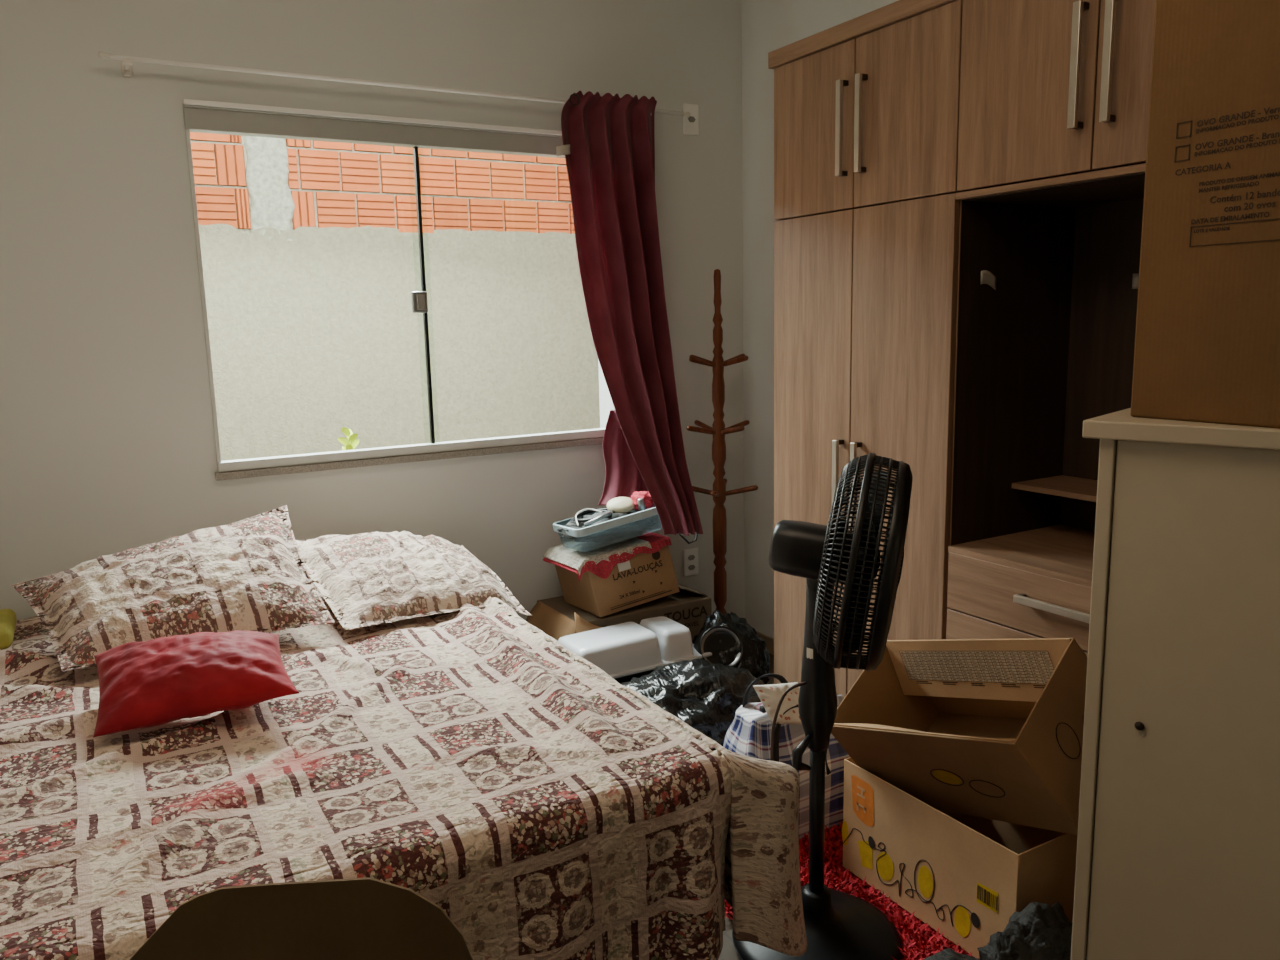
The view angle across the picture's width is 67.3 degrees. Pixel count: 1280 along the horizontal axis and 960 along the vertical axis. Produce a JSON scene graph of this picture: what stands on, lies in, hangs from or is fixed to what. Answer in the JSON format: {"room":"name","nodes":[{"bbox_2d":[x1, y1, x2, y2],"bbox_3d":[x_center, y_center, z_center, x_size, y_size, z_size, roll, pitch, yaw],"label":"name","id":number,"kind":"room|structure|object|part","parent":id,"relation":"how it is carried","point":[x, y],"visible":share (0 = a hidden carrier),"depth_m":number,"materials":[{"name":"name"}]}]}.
{"room":"bedroom","nodes":[
{"label":"bedroom","id":0,"kind":"room"},
{"bbox_2d":[0,0,744,620],"bbox_3d":[-0.995,-0.470,3.401,3.650,2.750,0.150,-7,11,-30],"label":"wall","id":1,"kind":"structure","parent":0,"point":[107,439],"depth_m":3.08,"materials":[{"name":"paint"}]},
{"bbox_2d":[98,51,689,117],"bbox_3d":[-0.700,-1.326,3.295,2.030,0.060,0.105,-7,11,-30],"label":"curtain rod","id":2,"kind":"object","parent":1,"relation":"attached to","point":[127,61],"visible":0.8,"depth_m":3.05,"materials":[{"name":"white metal"}]},
{"bbox_2d":[556,91,702,543],"bbox_3d":[-0.001,-0.595,3.550,0.482,1.656,0.462,-7,11,-30],"label":"curtain","id":3,"kind":"object","parent":2,"relation":"hanging from","point":[608,147],"visible":0.99,"depth_m":3.62,"materials":[{"name":"red fabric"}]},
{"bbox_2d":[182,99,614,480],"bbox_3d":[-0.780,-0.669,3.480,1.520,1.181,0.200,-7,11,-30],"label":"window","id":4,"kind":"structure","parent":1,"relation":"in","point":[200,116],"depth_m":3.30,"materials":[{"name":"grey metal"}]},
{"bbox_3d":[-0.762,-1.199,3.339,1.500,0.078,0.060,-7,11,-30],"label":"head rail","id":5,"kind":"part","parent":4,"relation":"part of","materials":[{"name":"grey metal"}]},
{"bbox_3d":[-0.769,-0.100,3.580,1.520,0.025,0.190,-7,11,-30],"label":"sill","id":6,"kind":"part","parent":4,"relation":"part of","materials":[{"name":"grey stone"}]},
{"bbox_3d":[-0.740,-0.120,3.524,1.500,0.031,0.050,-7,11,-30],"label":"rail","id":7,"kind":"part","parent":4,"relation":"part of","materials":[{"name":"white metal"}]},
{"bbox_2d":[683,548,697,576],"bbox_3d":[0.221,0.356,4.154,0.074,0.120,0.010,-7,11,-30],"label":"wall outlet","id":8,"kind":"object","parent":1,"relation":"attached to","point":[690,556],"visible":1,"depth_m":4.15,"materials":[{"name":"white plastic"}]},
{"bbox_2d":[683,103,698,135],"bbox_3d":[0.206,-1.451,3.868,0.074,0.120,0.010,-7,11,-30],"label":"wall outlet","id":9,"kind":"object","parent":1,"relation":"attached to","point":[690,124],"visible":0.98,"depth_m":3.87,"materials":[{"name":"white plastic"}]},
{"bbox_2d":[688,116,695,121],"bbox_3d":[0.208,-1.450,3.864,0.037,0.022,0.002,-7,11,-30],"label":"socket","id":10,"kind":"object","parent":9,"relation":"attached to","point":[692,118],"depth_m":3.86,"materials":[{"name":"grey plastic"}]},
{"bbox_2d":[718,653,773,959],"bbox_3d":[0.185,1.242,1.702,3.650,0.120,4.690,-7,11,-30],"label":"floor","id":11,"kind":"structure","parent":0,"point":[728,952],"depth_m":2.27,"materials":[{"name":"tile"}]},
{"bbox_2d":[129,877,472,959],"bbox_3d":[-0.365,0.895,1.021,0.442,0.815,0.342,-3,10,-8],"label":"chair","id":12,"kind":"object","parent":11,"relation":"on","point":[368,918],"visible":1,"depth_m":1.13,"materials":[{"name":"brown wood"}]},
{"bbox_2d":[526,584,711,640],"bbox_3d":[-0.078,0.627,3.761,0.646,0.426,0.390,-7,11,-30],"label":"cardboard box","id":13,"kind":"object","parent":11,"relation":"on","point":[557,618],"visible":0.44,"depth_m":3.66,"materials":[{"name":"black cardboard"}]},
{"bbox_2d":[555,541,678,616],"bbox_3d":[-0.093,0.349,3.681,0.416,0.249,0.263,-8,11,-34],"label":"cardboard box","id":14,"kind":"object","parent":13,"relation":"on","point":[646,577],"visible":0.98,"depth_m":3.58,"materials":[{"name":"brown cardboard"}]},
{"bbox_2d":[543,537,651,574],"bbox_3d":[-0.162,0.269,3.610,0.321,0.079,0.262,-8,11,-34],"label":"doily","id":15,"kind":"object","parent":14,"relation":"on","point":[572,554],"visible":0.79,"depth_m":3.56,"materials":[{"name":"white fabric"}]},
{"bbox_2d":[553,507,657,536],"bbox_3d":[-0.117,0.170,3.591,0.379,0.154,0.258,-7,11,-30],"label":"tub","id":16,"kind":"object","parent":15,"relation":"on","point":[613,523],"visible":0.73,"depth_m":3.48,"materials":[{"name":"blue plastic"}]},
{"bbox_2d":[557,510,655,542],"bbox_3d":[-0.122,0.175,3.587,0.398,0.120,0.218,-7,11,-30],"label":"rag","id":17,"kind":"object","parent":16,"relation":"in","point":[637,528],"visible":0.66,"depth_m":3.52,"materials":[{"name":"fabric"}]},
{"bbox_2d":[575,508,600,525],"bbox_3d":[-0.207,0.135,3.543,0.065,0.040,0.146,6,12,36],"label":"cable","id":18,"kind":"object","parent":17,"relation":"on","point":[587,508],"visible":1,"depth_m":3.57,"materials":[{"name":"plastic"}]},
{"bbox_2d":[569,508,614,521],"bbox_3d":[-0.181,0.153,3.562,0.190,0.074,0.152,-7,11,-30],"label":"coiled cable","id":19,"kind":"object","parent":17,"relation":"on","point":[584,512],"visible":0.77,"depth_m":3.59,"materials":[{"name":"black plastic"}]},
{"bbox_2d":[584,511,611,526],"bbox_3d":[-0.153,0.141,3.489,0.111,0.048,0.016,-7,11,-28],"label":"metal rod","id":20,"kind":"object","parent":17,"relation":"on","point":[609,513],"visible":0.97,"depth_m":3.48,"materials":[{"name":"silver metal"}]},
{"bbox_2d":[607,497,634,512],"bbox_3d":[-0.072,0.095,3.624,0.113,0.054,0.086,-7,11,-30],"label":"case","id":21,"kind":"object","parent":17,"relation":"on","point":[618,504],"visible":0.96,"depth_m":3.60,"materials":[{"name":"beige plastic"}]},
{"bbox_2d":[637,498,645,511],"bbox_3d":[0.005,0.094,3.608,0.033,0.053,0.026,-1,9,2],"label":"jar","id":22,"kind":"object","parent":17,"relation":"on","point":[641,505],"visible":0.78,"depth_m":3.60,"materials":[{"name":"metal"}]},
{"bbox_2d":[631,491,654,510],"bbox_3d":[0.004,0.081,3.654,0.099,0.077,0.116,-7,11,-30],"label":"crumpled cloth","id":23,"kind":"object","parent":17,"relation":"on","point":[646,496],"visible":0.78,"depth_m":3.62,"materials":[{"name":"pink fabric"}]},
{"bbox_2d":[543,531,671,581],"bbox_3d":[-0.121,0.279,3.637,0.421,0.110,0.266,-8,11,-34],"label":"doily","id":24,"kind":"object","parent":14,"relation":"on","point":[648,536],"visible":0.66,"depth_m":3.53,"materials":[{"name":"fabric"}]},
{"bbox_2d":[615,669,653,683],"bbox_3d":[-0.043,0.765,3.428,0.515,0.262,0.250,-7,11,-30],"label":"crate","id":25,"kind":"object","parent":11,"relation":"on","point":[628,678],"visible":0.08,"depth_m":3.28,"materials":[{"name":"black plastic"}]},
{"bbox_2d":[558,616,711,678],"bbox_3d":[-0.032,0.581,3.380,0.525,0.114,0.245,-7,11,-30],"label":"plastic tub","id":26,"kind":"object","parent":25,"relation":"on","point":[627,648],"visible":0.79,"depth_m":3.31,"materials":[{"name":"white plastic"}]},
{"bbox_2d":[621,659,763,745],"bbox_3d":[0.158,0.770,3.076,0.655,0.360,0.510,-7,11,-30],"label":"garbage bag","id":27,"kind":"object","parent":11,"relation":"on","point":[707,697],"visible":0.35,"depth_m":2.97,"materials":[{"name":"black plastic"}]},
{"bbox_2d":[694,728,712,738],"bbox_3d":[0.123,0.853,2.709,0.314,0.319,0.269,-7,11,-30],"label":"garbage bag","id":28,"kind":"object","parent":11,"relation":"on","point":[699,730],"visible":0.02,"depth_m":2.75,"materials":[{"name":"black plastic"}]},
{"bbox_2d":[686,269,757,614],"bbox_3d":[0.325,-0.032,3.940,0.298,1.632,0.298,-3,10,-11],"label":"coat rack","id":29,"kind":"object","parent":11,"relation":"on","point":[719,493],"visible":0.84,"depth_m":3.90,"materials":[{"name":"brown wood"}]},
{"bbox_3d":[0.324,-0.052,3.936,0.058,1.590,0.058,-7,11,-30],"label":"post","id":30,"kind":"part","parent":29,"relation":"part of","materials":[{"name":"brown wood"}]},
{"bbox_2d":[692,609,769,684],"bbox_3d":[0.322,0.667,3.554,0.334,0.398,0.322,-7,11,-30],"label":"garbage bag","id":31,"kind":"object","parent":11,"relation":"on","point":[755,658],"visible":0.29,"depth_m":3.46,"materials":[{"name":"black plastic"}]},
{"bbox_2d":[694,626,742,666],"bbox_3d":[0.287,0.612,3.447,0.180,0.184,0.147,-3,10,-9],"label":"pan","id":32,"kind":"object","parent":31,"relation":"on","point":[708,640],"visible":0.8,"depth_m":3.43,"materials":[{"name":"metal"}]},
{"bbox_2d":[723,673,849,842],"bbox_3d":[0.444,0.778,2.758,0.395,0.432,0.296,-7,11,-30],"label":"plaid bag","id":33,"kind":"object","parent":11,"relation":"on","point":[749,733],"visible":0.3,"depth_m":2.67,"materials":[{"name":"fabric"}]},
{"bbox_2d":[752,682,801,724],"bbox_3d":[0.390,0.614,2.618,0.149,0.117,0.076,-5,10,-23],"label":"pouch","id":34,"kind":"object","parent":33,"relation":"on","point":[770,696],"visible":0.73,"depth_m":2.60,"materials":[{"name":"beige fabric"}]},
{"bbox_2d":[725,820,974,959],"bbox_3d":[0.646,1.042,2.329,0.803,0.047,0.994,-7,11,-30],"label":"shag rug","id":35,"kind":"object","parent":11,"relation":"on","point":[920,941],"visible":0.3,"depth_m":2.38,"materials":[{"name":"red carpet"}]},
{"bbox_2d":[732,453,912,959],"bbox_3d":[0.399,0.507,2.152,0.389,1.148,0.468,2,10,18],"label":"pedestal fan","id":36,"kind":"object","parent":35,"relation":"on","point":[839,925],"visible":0.98,"depth_m":2.06,"materials":[{"name":"black plastic"}]},
{"bbox_3d":[0.314,0.593,2.122,0.111,0.299,0.018,-2,10,-7],"label":"power cord","id":37,"kind":"part","parent":36,"relation":"part of","materials":[{"name":"black plastic"}]},
{"bbox_2d":[813,455,867,664],"bbox_3d":[0.438,0.172,2.079,0.115,0.458,0.462,1,10,16],"label":"grille","id":38,"kind":"object","parent":36,"relation":"attached to","point":[840,555],"depth_m":1.93,"materials":[{"name":"black plastic"}]},
{"bbox_3d":[0.437,0.098,2.066,0.025,0.028,0.025,-7,11,-30],"label":"oscillation knob","id":39,"kind":"part","parent":36,"relation":"part of","materials":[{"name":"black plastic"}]},
{"bbox_3d":[0.454,0.292,2.045,0.036,0.180,0.162,6,12,38],"label":"blade","id":40,"kind":"part","parent":36,"relation":"part of","materials":[{"name":"black plastic"}]},
{"bbox_3d":[0.451,0.228,1.961,0.047,0.177,0.165,1,10,15],"label":"blade","id":41,"kind":"part","parent":36,"relation":"part of","materials":[{"name":"black plastic"}]},
{"bbox_3d":[0.479,0.089,1.959,0.041,0.167,0.185,-1,9,-1],"label":"blade","id":42,"kind":"part","parent":36,"relation":"part of","materials":[{"name":"black plastic"}]},
{"bbox_2d":[841,455,912,670],"bbox_3d":[0.495,0.176,2.063,0.382,0.462,0.375,-7,11,-30],"label":"grille","id":43,"kind":"object","parent":36,"relation":"attached to","point":[860,552],"depth_m":1.89,"materials":[{"name":"black plastic"}]},
{"bbox_3d":[0.493,0.059,2.087,0.055,0.169,0.167,-2,10,-2],"label":"blade","id":44,"kind":"part","parent":36,"relation":"part of","materials":[{"name":"black plastic"}]},
{"bbox_2d":[924,948,979,959],"bbox_3d":[0.650,1.058,2.018,0.251,0.118,0.153,-7,11,-30],"label":"garment","id":45,"kind":"object","parent":35,"relation":"on","point":[946,954],"visible":0.96,"depth_m":2.03,"materials":[{"name":"grey fabric"}]},
{"bbox_2d":[842,757,1077,958],"bbox_3d":[0.813,0.887,2.365,0.347,0.302,0.540,-7,11,-30],"label":"cardboard box","id":46,"kind":"object","parent":35,"relation":"on","point":[964,876],"visible":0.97,"depth_m":2.24,"materials":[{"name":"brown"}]},
{"bbox_2d":[842,821,847,844],"bbox_3d":[0.535,0.921,2.508,0.001,0.069,0.024,-7,11,-30],"label":"print","id":47,"kind":"object","parent":46,"relation":"attached to","point":[844,827],"depth_m":2.51},
{"bbox_3d":[0.680,0.852,2.591,0.337,0.302,0.004,-7,11,-30],"label":"panel","id":48,"kind":"part","parent":46,"relation":"part of","materials":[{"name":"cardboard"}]},
{"bbox_2d":[851,775,873,826],"bbox_3d":[0.564,0.814,2.436,0.001,0.117,0.084,-7,11,-30],"label":"print","id":49,"kind":"object","parent":46,"relation":"attached to","point":[867,818],"depth_m":2.43},
{"bbox_2d":[858,841,871,868],"bbox_3d":[0.573,0.948,2.447,0.001,0.087,0.054,-7,11,-30],"label":"print","id":50,"kind":"object","parent":46,"relation":"attached to","point":[865,850],"depth_m":2.45},
{"bbox_2d":[877,852,893,880],"bbox_3d":[0.609,0.960,2.387,0.001,0.075,0.058,-7,11,-30],"label":"print","id":51,"kind":"object","parent":46,"relation":"attached to","point":[885,867],"depth_m":2.39},
{"bbox_2d":[843,828,978,927],"bbox_3d":[0.643,0.955,2.326,0.002,0.136,0.444,-7,11,-30],"label":"print","id":52,"kind":"object","parent":46,"relation":"attached to","point":[941,896],"depth_m":2.31,"materials":[{"name":"black"}]},
{"bbox_2d":[918,866,932,897],"bbox_3d":[0.674,0.950,2.271,0.001,0.080,0.046,-7,11,-30],"label":"print","id":53,"kind":"object","parent":46,"relation":"attached to","point":[925,881],"depth_m":2.27},
{"bbox_2d":[831,638,1087,834],"bbox_3d":[0.788,0.585,2.288,0.423,0.538,0.661,-7,11,-30],"label":"cardboard box","id":54,"kind":"object","parent":46,"relation":"on","point":[992,729],"visible":0.94,"depth_m":2.24,"materials":[{"name":"brown cardboard"}]},
{"bbox_3d":[0.645,0.628,2.528,0.389,0.377,0.093,-10,13,-42],"label":"panel","id":55,"kind":"part","parent":54,"relation":"part of","materials":[{"name":"brown cardboard"}]},
{"bbox_2d":[930,769,963,785],"bbox_3d":[0.703,0.682,2.203,0.031,0.051,0.088,-7,11,-30],"label":"print","id":56,"kind":"object","parent":54,"relation":"attached to","point":[941,777],"depth_m":2.20,"materials":[{"name":"yellow"}]},
{"bbox_2d":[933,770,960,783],"bbox_3d":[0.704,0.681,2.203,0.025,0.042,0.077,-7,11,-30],"label":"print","id":57,"kind":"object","parent":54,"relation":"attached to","point":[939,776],"depth_m":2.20,"materials":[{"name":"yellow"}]},
{"bbox_3d":[0.696,0.680,2.216,0.153,0.379,0.612,-7,11,-32],"label":"panel","id":58,"kind":"part","parent":54,"relation":"part of","materials":[{"name":"brown cardboard"}]},
{"bbox_3d":[0.810,0.453,2.336,0.018,0.200,0.454,-7,11,-32],"label":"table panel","id":59,"kind":"part","parent":54,"relation":"part of","materials":[{"name":"brown cardboard"}]},
{"bbox_3d":[0.871,0.689,2.318,0.265,0.314,0.594,-7,11,-30],"label":"panel","id":60,"kind":"part","parent":54,"relation":"part of","materials":[{"name":"brown cardboard"}]},
{"bbox_2d":[969,780,1004,797],"bbox_3d":[0.766,0.682,2.122,0.031,0.051,0.088,-7,11,-30],"label":"print","id":61,"kind":"object","parent":54,"relation":"attached to","point":[979,788],"depth_m":2.12,"materials":[{"name":"black"}]},
{"bbox_3d":[0.880,0.490,2.359,0.173,0.379,0.607,-7,11,-30],"label":"panel","id":62,"kind":"part","parent":54,"relation":"part of","materials":[{"name":"brown cardboard"}]},
{"bbox_3d":[0.932,0.543,2.047,0.389,0.377,0.093,-10,13,-42],"label":"panel","id":63,"kind":"part","parent":54,"relation":"part of","materials":[{"name":"brown cardboard"}]},
{"bbox_2d":[1056,722,1080,758],"bbox_3d":[0.902,0.549,2.025,0.070,0.079,0.024,-7,11,-30],"label":"print","id":64,"kind":"object","parent":54,"relation":"on","point":[1068,734],"depth_m":2.03,"materials":[{"name":"black"}]},
{"bbox_2d":[954,906,970,936],"bbox_3d":[0.732,1.002,2.182,0.001,0.075,0.046,-7,11,-30],"label":"print","id":65,"kind":"object","parent":46,"relation":"attached to","point":[962,919],"depth_m":2.18},
{"bbox_2d":[976,882,997,912],"bbox_3d":[0.763,0.917,2.111,0.001,0.052,0.057,-7,11,-30],"label":"print","id":66,"kind":"object","parent":46,"relation":"attached to","point":[992,904],"depth_m":2.11},
{"bbox_3d":[0.961,0.869,2.449,0.004,0.302,0.537,-7,11,-30],"label":"panel","id":67,"kind":"part","parent":46,"relation":"part of","materials":[{"name":"cardboard"}]},
{"bbox_3d":[0.949,0.922,2.137,0.337,0.302,0.004,-7,11,-30],"label":"panel","id":68,"kind":"part","parent":46,"relation":"part of","materials":[{"name":"cardboard"}]},
{"bbox_2d":[977,902,1072,959],"bbox_3d":[0.802,0.984,1.942,0.390,0.283,0.205,-7,11,-30],"label":"garbage bag","id":69,"kind":"object","parent":35,"relation":"on","point":[1040,931],"visible":0.84,"depth_m":1.90,"materials":[{"name":"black plastic"}]},
{"bbox_2d":[768,0,1155,694],"bbox_3d":[1.216,-0.103,2.359,0.524,2.270,2.292,-7,11,-30],"label":"wardrobe","id":70,"kind":"object","parent":11,"relation":"on","point":[959,184],"visible":0.59,"depth_m":2.64,"materials":[{"name":"beige wood"}]},
{"bbox_3d":[0.552,0.015,3.096,0.018,1.680,0.367,-7,11,-30],"label":"door","id":71,"kind":"part","parent":70,"relation":"part of","materials":[{"name":"beige wood"}]},
{"bbox_3d":[0.528,-1.046,2.919,0.018,0.464,0.367,-7,11,-30],"label":"door","id":72,"kind":"part","parent":70,"relation":"part of","materials":[{"name":"beige wood"}]},
{"bbox_3d":[0.607,0.013,2.948,0.034,0.274,0.019,-7,11,-30],"label":"handle","id":73,"kind":"part","parent":70,"relation":"part of","materials":[{"name":"metal"}]},
{"bbox_3d":[0.583,-1.015,2.776,0.034,0.264,0.019,-7,11,-30],"label":"handle","id":74,"kind":"part","parent":70,"relation":"part of","materials":[{"name":"metal"}]},
{"bbox_3d":[0.646,0.023,2.882,0.034,0.274,0.019,-7,11,-30],"label":"handle","id":75,"kind":"part","parent":70,"relation":"part of","materials":[{"name":"metal"}]},
{"bbox_3d":[0.623,-1.005,2.710,0.034,0.264,0.019,-7,11,-30],"label":"handle","id":76,"kind":"part","parent":70,"relation":"part of","materials":[{"name":"metal"}]},
{"bbox_3d":[1.200,-1.200,2.181,0.502,0.048,2.292,-7,11,-30],"label":"cornice","id":77,"kind":"part","parent":70,"relation":"part of","materials":[{"name":"beige wood"}]},
{"bbox_3d":[0.743,0.064,2.776,0.018,1.680,0.377,-7,11,-30],"label":"door","id":78,"kind":"part","parent":70,"relation":"part of","materials":[{"name":"beige wood"}]},
{"bbox_3d":[0.718,-0.997,2.598,0.018,0.464,0.377,-7,11,-30],"label":"door","id":79,"kind":"part","parent":70,"relation":"part of","materials":[{"name":"beige wood"}]},
{"bbox_3d":[1.042,0.482,2.341,0.018,0.162,0.749,-7,11,-30],"label":"drawer","id":80,"kind":"part","parent":70,"relation":"part of","materials":[{"name":"beige wood"}]},
{"bbox_3d":[1.038,0.321,2.314,0.018,0.156,0.749,-7,11,-30],"label":"drawer","id":81,"kind":"part","parent":70,"relation":"part of","materials":[{"name":"beige wood"}]},
{"bbox_3d":[0.911,-0.947,2.272,0.018,0.464,0.379,-7,11,-30],"label":"door","id":82,"kind":"part","parent":70,"relation":"part of","materials":[{"name":"beige wood"}]},
{"bbox_3d":[1.016,0.312,2.298,0.034,0.019,0.270,-7,11,-30],"label":"handle","id":83,"kind":"part","parent":70,"relation":"part of","materials":[{"name":"metal"}]},
{"bbox_2d":[1012,475,1097,501],"bbox_3d":[1.333,0.053,2.453,0.220,0.015,0.743,-7,11,-30],"label":"shelf","id":84,"kind":"object","parent":70,"relation":"attached to","point":[1082,487],"depth_m":2.68,"materials":[{"name":"beige wood"}]},
{"bbox_3d":[0.969,-0.915,2.125,0.034,0.264,0.019,-7,11,-30],"label":"handle","id":85,"kind":"part","parent":70,"relation":"part of","materials":[{"name":"metal"}]},
{"bbox_3d":[1.009,-0.905,2.058,0.034,0.264,0.019,-7,11,-30],"label":"handle","id":86,"kind":"part","parent":70,"relation":"part of","materials":[{"name":"metal"}]},
{"bbox_3d":[1.104,-0.897,1.947,0.018,0.464,0.376,-7,11,-30],"label":"door","id":87,"kind":"part","parent":70,"relation":"part of","materials":[{"name":"beige wood"}]},
{"bbox_2d":[1071,408,1279,959],"bbox_3d":[1.140,0.554,1.440,0.860,1.280,0.360,7,13,42],"label":"cabinet","id":88,"kind":"object","parent":11,"relation":"on","point":[1178,853],"visible":0.89,"depth_m":1.47,"materials":[{"name":"paint"}]},
{"bbox_3d":[1.134,0.567,1.448,0.798,1.252,0.330,7,13,42],"label":"panel","id":89,"kind":"part","parent":88,"relation":"part of","materials":[{"name":"white paint"}]},
{"bbox_2d":[1130,0,1279,427],"bbox_3d":[1.055,-0.450,1.329,0.371,0.740,0.518,-7,11,-30],"label":"cardboard box","id":90,"kind":"object","parent":88,"relation":"on","point":[1207,348],"visible":1,"depth_m":1.38,"materials":[{"name":"brown cardboard"}]},
{"bbox_3d":[-0.924,0.800,2.421,1.320,0.565,1.805,-7,11,-30],"label":"double bed","id":91,"kind":"object","parent":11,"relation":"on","visible":0},
{"bbox_2d":[0,583,806,959],"bbox_3d":[-0.808,0.705,2.383,1.674,0.551,1.951,-7,11,-30],"label":"quilt","id":92,"kind":"object","parent":91,"relation":"on","point":[468,760],"visible":0.67,"depth_m":1.82,"materials":[{"name":"beige fabric"}]},
{"bbox_2d":[0,609,16,649],"bbox_3d":[-1.836,0.423,2.682,0.153,0.060,0.260,-7,11,-30],"label":"folded blanket","id":93,"kind":"object","parent":92,"relation":"on","point":[8,619],"visible":1,"depth_m":2.65,"materials":[{"name":"fabric"}]},
{"bbox_2d":[11,505,334,671],"bbox_3d":[-1.283,0.277,2.624,0.750,0.256,0.540,-7,11,-30],"label":"pillow","id":94,"kind":"object","parent":92,"relation":"on","point":[251,573],"visible":0.95,"depth_m":2.55,"materials":[{"name":"beige fabric"}]},
{"bbox_2d":[93,630,298,737],"bbox_3d":[-0.992,0.422,2.133,0.446,0.145,0.307,-5,10,-18],"label":"cushion","id":95,"kind":"object","parent":92,"relation":"on","point":[162,680],"visible":1,"depth_m":2.04,"materials":[{"name":"red fabric"}]},
{"bbox_2d":[296,531,531,630],"bbox_3d":[-0.719,0.302,2.979,0.629,0.241,0.610,-7,11,-30],"label":"pillow","id":96,"kind":"object","parent":92,"relation":"on","point":[373,578],"visible":0.93,"depth_m":2.87,"materials":[{"name":"beige fabric"}]},
{"bbox_2d":[741,0,898,637],"bbox_3d":[1.678,-0.340,2.256,0.200,2.750,4.540,-7,11,-30],"label":"wall","id":97,"kind":"structure","parent":0,"point":[768,26],"depth_m":4.00,"materials":[{"name":"paint"}]},
{"bbox_2d":[756,631,773,654],"bbox_3d":[0.683,0.750,4.001,0.012,0.070,0.818,-7,11,-30],"label":"baseboard","id":98,"kind":"structure","parent":97,"relation":"attached to","point":[769,641],"depth_m":4.19,"materials":[{"name":"wood"}]},
{"label":"outside","id":99,"kind":"structure","parent":0,"visible":0},
{"bbox_3d":[-0.978,0.909,4.919,13.000,0.230,2.060,-7,11,-30],"label":"ground","id":100,"kind":"structure","parent":99,"visible":0},
{"bbox_2d":[338,427,358,449],"bbox_3d":[-1.371,0.304,4.644,0.235,1.132,0.231,3,10,22],"label":"plant","id":101,"kind":"object","parent":100,"relation":"on","point":[351,442],"visible":0.19,"depth_m":4.54,"materials":[{"name":"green plant"}]},
{"bbox_2d":[190,132,599,460],"bbox_3d":[-1.359,-0.890,5.208,9.000,3.400,0.149,-7,11,-30],"label":"wall","id":102,"kind":"structure","parent":100,"relation":"on","point":[314,335],"depth_m":5.13,"materials":[{"name":"white paint"}]},
{"bbox_2d":[242,136,294,240],"bbox_3d":[-1.847,-1.850,4.710,0.241,1.320,0.056,-7,11,-30],"label":"concrete pillar","id":103,"kind":"structure","parent":102,"relation":"attached to","point":[267,171],"depth_m":4.75,"materials":[{"name":"concrete"}]}
]}

